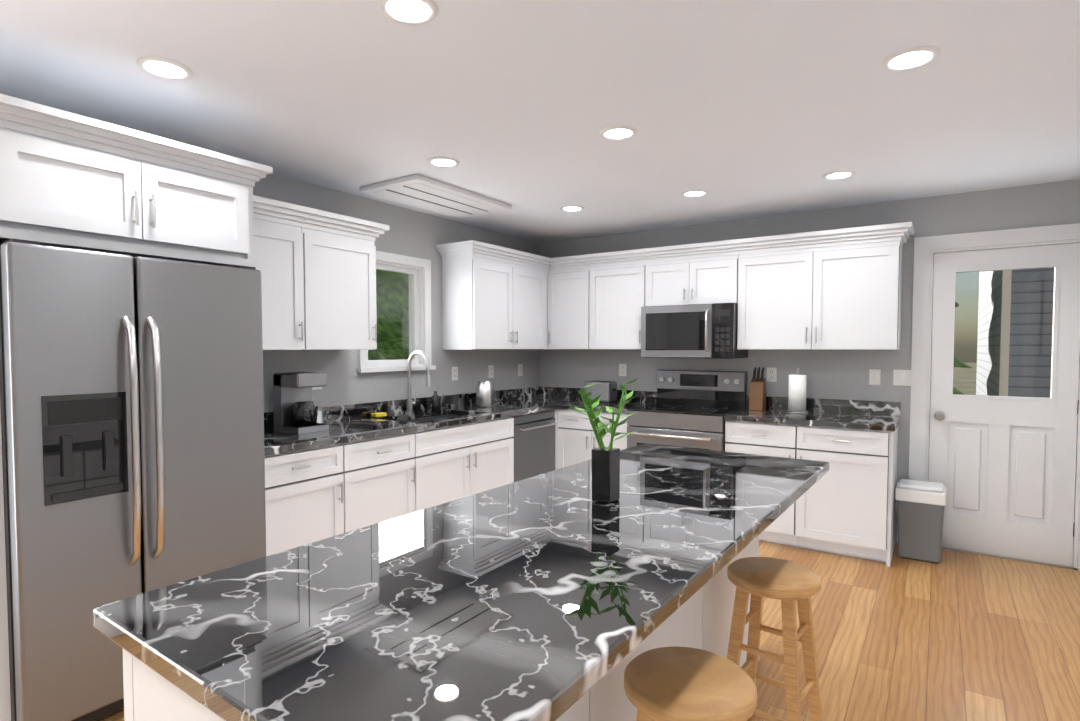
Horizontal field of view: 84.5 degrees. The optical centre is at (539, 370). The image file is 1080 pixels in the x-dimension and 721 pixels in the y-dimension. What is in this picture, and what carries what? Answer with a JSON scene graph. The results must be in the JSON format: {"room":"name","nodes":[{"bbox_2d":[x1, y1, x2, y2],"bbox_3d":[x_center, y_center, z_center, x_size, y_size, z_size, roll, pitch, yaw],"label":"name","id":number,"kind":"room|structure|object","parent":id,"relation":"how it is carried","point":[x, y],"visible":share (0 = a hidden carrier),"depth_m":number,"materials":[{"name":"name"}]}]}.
{"room":"kitchen","nodes":[
{"label":"kitchen","id":0,"kind":"room"},
{"bbox_2d":[253,173,540,411],"bbox_3d":[-2.385,0.077,2.608,0.160,2.450,8.600,1,3,34],"label":"wall","id":1,"kind":"structure","parent":0,"point":[411,233],"depth_m":4.45,"materials":[{"name":"grey paint"}]},
{"bbox_2d":[253,195,388,349],"bbox_3d":[-1.445,-0.523,3.490,0.385,0.802,1.126,1,3,34],"label":"upper cabinet","id":2,"kind":"object","parent":1,"relation":"attached to","point":[316,268],"visible":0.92,"depth_m":3.44,"materials":[{"name":"white wood"}]},
{"bbox_2d":[357,251,435,372],"bbox_3d":[-1.109,-0.430,4.438,0.195,0.860,0.734,1,3,34],"label":"window","id":3,"kind":"structure","parent":1,"relation":"in","point":[419,323],"depth_m":4.62,"materials":[{"name":"white wood"}]},
{"bbox_2d":[452,367,457,380],"bbox_3d":[-0.708,0.023,4.950,0.007,0.115,0.075,1,3,34],"label":"electrical outlet","id":4,"kind":"object","parent":1,"relation":"attached to","point":[454,373],"visible":1,"depth_m":4.95,"materials":[{"name":"white plastic"}]},
{"bbox_2d":[440,250,539,349],"bbox_3d":[-0.371,-0.562,5.130,0.337,0.756,1.000,1,3,34],"label":"upper cabinet","id":5,"kind":"object","parent":1,"relation":"attached to","point":[490,301],"depth_m":4.80,"materials":[{"name":"white wood"}]},
{"bbox_2d":[488,365,493,377],"bbox_3d":[-0.440,0.008,5.348,0.007,0.115,0.075,1,3,34],"label":"electrical outlet","id":6,"kind":"object","parent":1,"relation":"attached to","point":[490,371],"visible":1,"depth_m":5.34,"materials":[{"name":"white plastic"}]},
{"bbox_2d":[518,364,522,375],"bbox_3d":[-0.189,-0.006,5.722,0.007,0.115,0.075,1,3,34],"label":"electrical outlet","id":7,"kind":"object","parent":1,"relation":"attached to","point":[520,369],"visible":1,"depth_m":5.72,"materials":[{"name":"white plastic"}]},
{"bbox_2d":[540,262,551,348],"bbox_3d":[0.021,-0.583,5.674,0.379,0.756,0.463,1,3,34],"label":"upper cabinet","id":8,"kind":"object","parent":1,"relation":"attached to","point":[545,270],"depth_m":5.48,"materials":[{"name":"white wood"}]},
{"bbox_2d":[0,0,1079,242],"bbox_3d":[-0.593,-1.162,1.355,4.480,0.120,8.600,1,3,34],"label":"ceiling","id":9,"kind":"structure","parent":0,"point":[746,108],"depth_m":2.46,"materials":[{"name":"white paint"}]},
{"bbox_2d":[136,56,192,79],"bbox_3d":[-1.405,-1.130,2.228,0.184,0.008,0.184,1,3,34],"label":"recessed light","id":10,"kind":"object","parent":9,"relation":"in","point":[165,68],"visible":1,"depth_m":2.22,"materials":[{"name":"white"}]},
{"bbox_2d":[378,0,438,24],"bbox_3d":[-0.405,-1.115,1.833,0.184,0.008,0.184,1,3,34],"label":"recessed light","id":11,"kind":"object","parent":9,"relation":"in","point":[413,12],"visible":1,"depth_m":1.84,"materials":[{"name":"white plastic"}]},
{"bbox_2d":[359,174,511,217],"bbox_3d":[-0.691,-1.189,4.122,0.530,0.034,0.960,1,3,34],"label":"ceiling vent","id":12,"kind":"object","parent":9,"relation":"in","point":[420,191],"visible":1,"depth_m":4.01,"materials":[{"name":"white metal"}]},
{"bbox_2d":[427,156,459,166],"bbox_3d":[-0.543,-1.172,3.347,0.184,0.008,0.184,1,3,34],"label":"recessed light","id":13,"kind":"object","parent":9,"relation":"in","point":[440,161],"visible":1,"depth_m":3.33,"materials":[{"name":"white"}]},
{"bbox_2d":[560,205,583,211],"bbox_3d":[0.241,-1.214,4.458,0.184,0.008,0.184,1,3,34],"label":"recessed light","id":14,"kind":"object","parent":9,"relation":"in","point":[571,208],"visible":1,"depth_m":4.45,"materials":[{"name":"white"}]},
{"bbox_2d":[600,125,636,139],"bbox_3d":[0.382,-1.155,2.894,0.184,0.008,0.184,1,3,34],"label":"recessed light","id":15,"kind":"object","parent":9,"relation":"in","point":[620,132],"visible":1,"depth_m":2.88,"materials":[{"name":"white"}]},
{"bbox_2d":[681,189,708,196],"bbox_3d":[1.046,-1.198,4.025,0.184,0.008,0.184,1,3,34],"label":"recessed light","id":16,"kind":"object","parent":9,"relation":"in","point":[694,193],"visible":1,"depth_m":4.02,"materials":[{"name":"white"}]},
{"bbox_2d":[822,170,855,179],"bbox_3d":[1.807,-1.182,3.598,0.184,0.008,0.184,1,3,34],"label":"recessed light","id":17,"kind":"object","parent":9,"relation":"in","point":[840,174],"visible":1,"depth_m":3.58,"materials":[{"name":"white"}]},
{"bbox_2d":[881,45,940,70],"bbox_3d":[1.341,-1.127,2.153,0.184,0.008,0.184,1,3,34],"label":"recessed light","id":18,"kind":"object","parent":9,"relation":"in","point":[910,58],"visible":1,"depth_m":2.14,"materials":[{"name":"white"}]},
{"bbox_2d":[94,541,1079,720],"bbox_3d":[-0.593,1.397,1.452,4.480,0.100,8.600,1,3,34],"label":"floor","id":19,"kind":"structure","parent":0,"point":[951,635],"depth_m":2.85,"materials":[{"name":"brown wood"}]},
{"bbox_2d":[0,239,265,720],"bbox_3d":[-1.783,0.426,2.511,0.902,1.755,0.868,1,3,34],"label":"refrigerator","id":20,"kind":"object","parent":19,"relation":"on","point":[132,418],"visible":0.75,"depth_m":2.16,"materials":[{"name":"grey metal"}]},
{"bbox_2d":[0,93,272,720],"bbox_3d":[-1.848,0.191,2.544,0.802,2.226,1.055,1,3,34],"label":"wall cabinet","id":21,"kind":"object","parent":19,"relation":"on","point":[70,180],"visible":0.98,"depth_m":2.23,"materials":[{"name":"white wood"}]},
{"bbox_2d":[265,441,356,555],"bbox_3d":[-1.484,0.840,3.266,0.627,0.874,0.626,1,3,34],"label":"base cabinet","id":22,"kind":"object","parent":19,"relation":"on","point":[312,495],"depth_m":3.12,"materials":[{"name":"white wood"}]},
{"bbox_2d":[264,386,583,455],"bbox_3d":[-0.689,0.288,4.399,0.660,0.140,3.425,1,3,34],"label":"countertop","id":23,"kind":"structure","parent":22,"relation":"on","point":[348,423],"depth_m":4.12,"materials":[{"name":"black stone"}]},
{"bbox_2d":[273,372,328,433],"bbox_3d":[-1.390,0.182,3.486,0.277,0.339,0.200,1,3,34],"label":"coffee maker","id":24,"kind":"object","parent":23,"relation":"on","point":[295,408],"visible":1,"depth_m":3.44,"materials":[{"name":"silver metal"}]},
{"bbox_2d":[371,412,386,416],"bbox_3d":[-1.139,0.311,4.202,0.060,0.027,0.100,1,3,34],"label":"sponge","id":25,"kind":"object","parent":23,"relation":"on","point":[381,414],"visible":0.96,"depth_m":4.17,"materials":[{"name":"yellow"}]},
{"bbox_2d":[405,350,430,412],"bbox_3d":[-0.886,0.084,4.397,0.246,0.467,0.103,1,3,34],"label":"faucet","id":26,"kind":"object","parent":23,"relation":"on","point":[410,403],"visible":1,"depth_m":4.41,"materials":[{"name":"silver metal"}]},
{"bbox_2d":[403,414,462,422],"bbox_3d":[-0.765,0.462,4.306,0.408,0.199,0.758,1,3,34],"label":"sink basin","id":27,"kind":"object","parent":23,"relation":"in","point":[431,418],"visible":0.06,"depth_m":4.56,"materials":[{"name":"silver metal"}]},
{"bbox_2d":[432,387,439,409],"bbox_3d":[-0.811,0.219,4.641,0.070,0.178,0.060,1,3,34],"label":"soap dispenser","id":28,"kind":"object","parent":23,"relation":"on","point":[435,402],"visible":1,"depth_m":4.62,"materials":[{"name":"black glass"}]},
{"bbox_2d":[476,381,493,406],"bbox_3d":[-0.456,0.192,4.944,0.150,0.209,0.150,1,3,34],"label":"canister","id":29,"kind":"object","parent":23,"relation":"on","point":[484,393],"visible":1,"depth_m":4.88,"materials":[{"name":"silver metal"}]},
{"bbox_2d":[122,648,605,720],"bbox_3d":[-0.331,0.913,1.316,0.578,0.874,0.822,2,3,35],"label":"base cabinet","id":30,"kind":"object","parent":19,"relation":"on","point":[148,696],"depth_m":1.08,"materials":[{"name":"white wood"}]},
{"bbox_2d":[93,444,828,720],"bbox_3d":[0.198,0.436,1.824,0.865,0.040,2.360,2,3,35],"label":"countertop","id":31,"kind":"structure","parent":30,"relation":"on","point":[554,595],"depth_m":1.15,"materials":[{"name":"black stone"}]},
{"bbox_2d":[570,378,637,503],"bbox_3d":[0.220,0.216,1.884,0.253,0.393,0.204,2,3,35],"label":"potted plant","id":32,"kind":"object","parent":31,"relation":"on","point":[605,474],"visible":1,"depth_m":1.87,"materials":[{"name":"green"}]},
{"bbox_2d":[357,431,424,528],"bbox_3d":[-1.193,0.823,3.699,0.627,0.874,0.663,1,3,34],"label":"base cabinet","id":33,"kind":"object","parent":19,"relation":"on","point":[390,469],"depth_m":3.58,"materials":[{"name":"white wood"}]},
{"bbox_2d":[512,410,556,481],"bbox_3d":[-0.269,0.773,5.024,0.667,0.865,0.605,1,3,34],"label":"dishwasher","id":34,"kind":"object","parent":19,"relation":"on","point":[534,444],"visible":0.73,"depth_m":4.83,"materials":[{"name":"grey metal"}]},
{"bbox_2d":[555,409,562,469],"bbox_3d":[0.084,0.753,5.557,0.670,0.874,0.669,1,3,34],"label":"base cabinet","id":35,"kind":"object","parent":19,"relation":"on","point":[558,412],"depth_m":5.14,"materials":[{"name":"white wood"}]},
{"bbox_2d":[560,390,656,413],"bbox_3d":[0.616,0.259,5.183,0.630,0.140,0.665,1,3,34],"label":"countertop","id":36,"kind":"structure","parent":35,"relation":"on","point":[569,399],"depth_m":5.31,"materials":[{"name":"black stone"}]},
{"bbox_2d":[584,381,616,403],"bbox_3d":[0.543,0.188,5.291,0.272,0.191,0.170,1,3,34],"label":"toaster","id":37,"kind":"object","parent":36,"relation":"on","point":[607,390],"visible":0.96,"depth_m":5.21,"materials":[{"name":"silver metal"}]},
{"bbox_2d":[563,409,628,467],"bbox_3d":[0.583,0.766,5.221,0.702,0.874,0.669,1,3,34],"label":"base cabinet","id":38,"kind":"object","parent":19,"relation":"on","point":[575,441],"depth_m":5.02,"materials":[{"name":"white wood"}]},
{"bbox_2d":[606,580,709,720],"bbox_3d":[0.087,0.891,1.904,0.578,0.874,0.874,2,3,35],"label":"base cabinet","id":39,"kind":"object","parent":19,"relation":"on","point":[701,618],"depth_m":1.85,"materials":[{"name":"white wood"}]},
{"bbox_2d":[627,370,746,451],"bbox_3d":[1.169,0.614,4.770,0.760,1.208,0.721,1,3,34],"label":"range","id":40,"kind":"object","parent":19,"relation":"on","point":[690,408],"visible":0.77,"depth_m":4.71,"materials":[{"name":"grey metal"}]},
{"bbox_2d":[624,646,756,720],"bbox_3d":[0.352,1.036,1.418,0.303,0.627,0.303,1,2,29],"label":"stool","id":41,"kind":"object","parent":19,"relation":"on","point":[676,683],"visible":1,"depth_m":1.36,"materials":[{"name":"brown wood"}]},
{"bbox_2d":[710,535,759,666],"bbox_3d":[0.505,0.869,2.492,0.578,0.874,0.820,2,3,35],"label":"base cabinet","id":42,"kind":"object","parent":19,"relation":"on","point":[722,591],"depth_m":2.28,"materials":[{"name":"white wood"}]},
{"bbox_2d":[727,557,822,720],"bbox_3d":[0.812,1.011,2.084,0.303,0.627,0.303,2,3,39],"label":"stool","id":43,"kind":"object","parent":19,"relation":"on","point":[788,583],"visible":0.98,"depth_m":2.05,"materials":[{"name":"brown wood"}]},
{"bbox_2d":[725,420,898,566],"bbox_3d":[1.952,0.800,4.308,1.057,0.874,0.660,1,3,34],"label":"base cabinet","id":44,"kind":"object","parent":19,"relation":"on","point":[846,504],"visible":0.81,"depth_m":3.96,"materials":[{"name":"white wood"}]},
{"bbox_2d":[724,395,900,431],"bbox_3d":[1.963,0.292,4.295,1.070,0.140,0.637,1,3,34],"label":"countertop","id":45,"kind":"structure","parent":44,"relation":"on","point":[835,413],"depth_m":4.29,"materials":[{"name":"black stone"}]},
{"bbox_2d":[749,367,765,410],"bbox_3d":[1.718,0.140,4.691,0.100,0.332,0.130,1,3,34],"label":"knife block","id":46,"kind":"object","parent":45,"relation":"on","point":[757,399],"visible":1,"depth_m":4.66,"materials":[{"name":"brown wood"}]},
{"bbox_2d":[786,368,807,413],"bbox_3d":[1.930,0.146,4.459,0.150,0.337,0.150,1,3,34],"label":"paper towel","id":47,"kind":"object","parent":45,"relation":"on","point":[797,394],"visible":1,"depth_m":4.41,"materials":[{"name":"white paper"}]},
{"bbox_2d":[895,479,946,562],"bbox_3d":[2.550,1.002,3.989,0.282,0.494,0.252,1,3,34],"label":"trash can","id":48,"kind":"object","parent":19,"relation":"on","point":[921,505],"visible":1,"depth_m":3.90,"materials":[{"name":"grey plastic"}]},
{"bbox_2d":[541,179,1079,530],"bbox_3d":[1.758,-0.010,4.906,4.110,2.450,0.160,1,3,34],"label":"wall","id":49,"kind":"structure","parent":0,"point":[827,373],"depth_m":4.48,"materials":[{"name":"grey paint"}]},
{"bbox_2d":[552,262,595,348],"bbox_3d":[0.371,-0.577,5.515,0.502,0.756,0.337,1,3,34],"label":"upper cabinet","id":50,"kind":"object","parent":49,"relation":"attached to","point":[573,283],"depth_m":5.36,"materials":[{"name":"white wood"}]},
{"bbox_2d":[596,258,643,348],"bbox_3d":[0.722,-0.568,5.278,0.594,0.756,0.337,1,3,34],"label":"upper cabinet","id":51,"kind":"object","parent":49,"relation":"attached to","point":[619,281],"depth_m":5.11,"materials":[{"name":"white wood"}]},
{"bbox_2d":[619,364,625,375],"bbox_3d":[0.761,-0.007,5.475,0.075,0.115,0.007,1,3,34],"label":"electrical outlet","id":52,"kind":"object","parent":49,"relation":"attached to","point":[622,369],"visible":1,"depth_m":5.47,"materials":[{"name":"white plastic"}]},
{"bbox_2d":[644,250,739,305],"bbox_3d":[1.286,-0.732,4.893,0.760,0.399,0.337,1,3,34],"label":"upper cabinet","id":53,"kind":"object","parent":49,"relation":"attached to","point":[705,276],"depth_m":4.74,"materials":[{"name":"white wood"}]},
{"bbox_2d":[641,303,747,358],"bbox_3d":[1.250,-0.316,4.855,0.756,0.423,0.466,1,3,34],"label":"microwave","id":54,"kind":"object","parent":53,"relation":"attached to","point":[692,331],"visible":0.98,"depth_m":4.68,"materials":[{"name":"grey metal"}]},
{"bbox_2d":[767,367,776,381],"bbox_3d":[1.848,0.031,4.745,0.075,0.115,0.007,1,3,34],"label":"electrical outlet","id":55,"kind":"object","parent":49,"relation":"attached to","point":[771,374],"visible":1,"depth_m":4.74,"materials":[{"name":"white plastic"}]},
{"bbox_2d":[737,234,903,349],"bbox_3d":[2.042,-0.534,4.392,1.058,0.756,0.337,1,3,34],"label":"upper cabinet","id":56,"kind":"object","parent":49,"relation":"attached to","point":[837,289],"depth_m":4.22,"materials":[{"name":"white wood"}]},
{"bbox_2d":[869,369,880,384],"bbox_3d":[2.445,0.046,4.343,0.075,0.115,0.008,1,3,34],"label":"light switch","id":57,"kind":"object","parent":49,"relation":"attached to","point":[874,376],"visible":1,"depth_m":4.34,"materials":[{"name":"white plastic"}]},
{"bbox_2d":[893,370,910,385],"bbox_3d":[2.591,0.050,4.246,0.120,0.115,0.008,1,3,34],"label":"light switch","id":58,"kind":"object","parent":49,"relation":"attached to","point":[901,377],"visible":1,"depth_m":4.25,"materials":[{"name":"white plastic"}]},
{"bbox_2d":[909,223,1079,570],"bbox_3d":[3.066,0.162,3.997,0.972,2.175,0.209,1,3,34],"label":"entry door","id":59,"kind":"structure","parent":49,"relation":"in","point":[1004,471],"depth_m":3.96,"materials":[{"name":"white wood"}]},
{"label":"outside","id":60,"kind":"structure","parent":0,"visible":0},
{"bbox_2d":[928,363,976,473],"bbox_3d":[7.969,1.435,11.683,160.000,0.250,150.000,1,3,34],"label":"ground","id":61,"kind":"structure","parent":60,"point":[960,371],"depth_m":33.30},
{"bbox_2d":[368,270,408,359],"bbox_3d":[-4.145,-3.699,10.561,4.267,10.095,4.311,1,3,34],"label":"tree","id":62,"kind":"object","parent":61,"relation":"on","point":[389,279],"depth_m":10.39,"materials":[{"name":"green plant"}]},
{"bbox_2d":[376,271,408,359],"bbox_3d":[-5.265,-4.967,14.999,5.481,12.292,5.537,1,3,34],"label":"tree","id":63,"kind":"object","parent":61,"relation":"on","point":[397,310],"depth_m":14.23,"materials":[{"name":"green plant"}]},
{"bbox_2d":[376,273,408,348],"bbox_3d":[-4.082,-3.344,15.975,4.001,8.975,4.183,1,3,34],"label":"tree","id":64,"kind":"object","parent":61,"relation":"on","point":[396,294],"depth_m":15.39,"materials":[{"name":"green plant"}]},
{"bbox_2d":[929,262,970,423],"bbox_3d":[4.816,-2.511,8.409,2.792,7.884,2.821,1,3,34],"label":"tree","id":65,"kind":"object","parent":61,"relation":"on","point":[962,365],"depth_m":7.76,"materials":[{"name":"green plant"}]},
{"bbox_2d":[976,267,1053,397],"bbox_3d":[13.688,-3.054,11.282,8.850,8.750,8.600,1,3,34],"label":"building","id":66,"kind":"structure","parent":61,"relation":"on","point":[1029,331],"depth_m":10.24,"materials":[{"name":"grey wood"}]}
]}

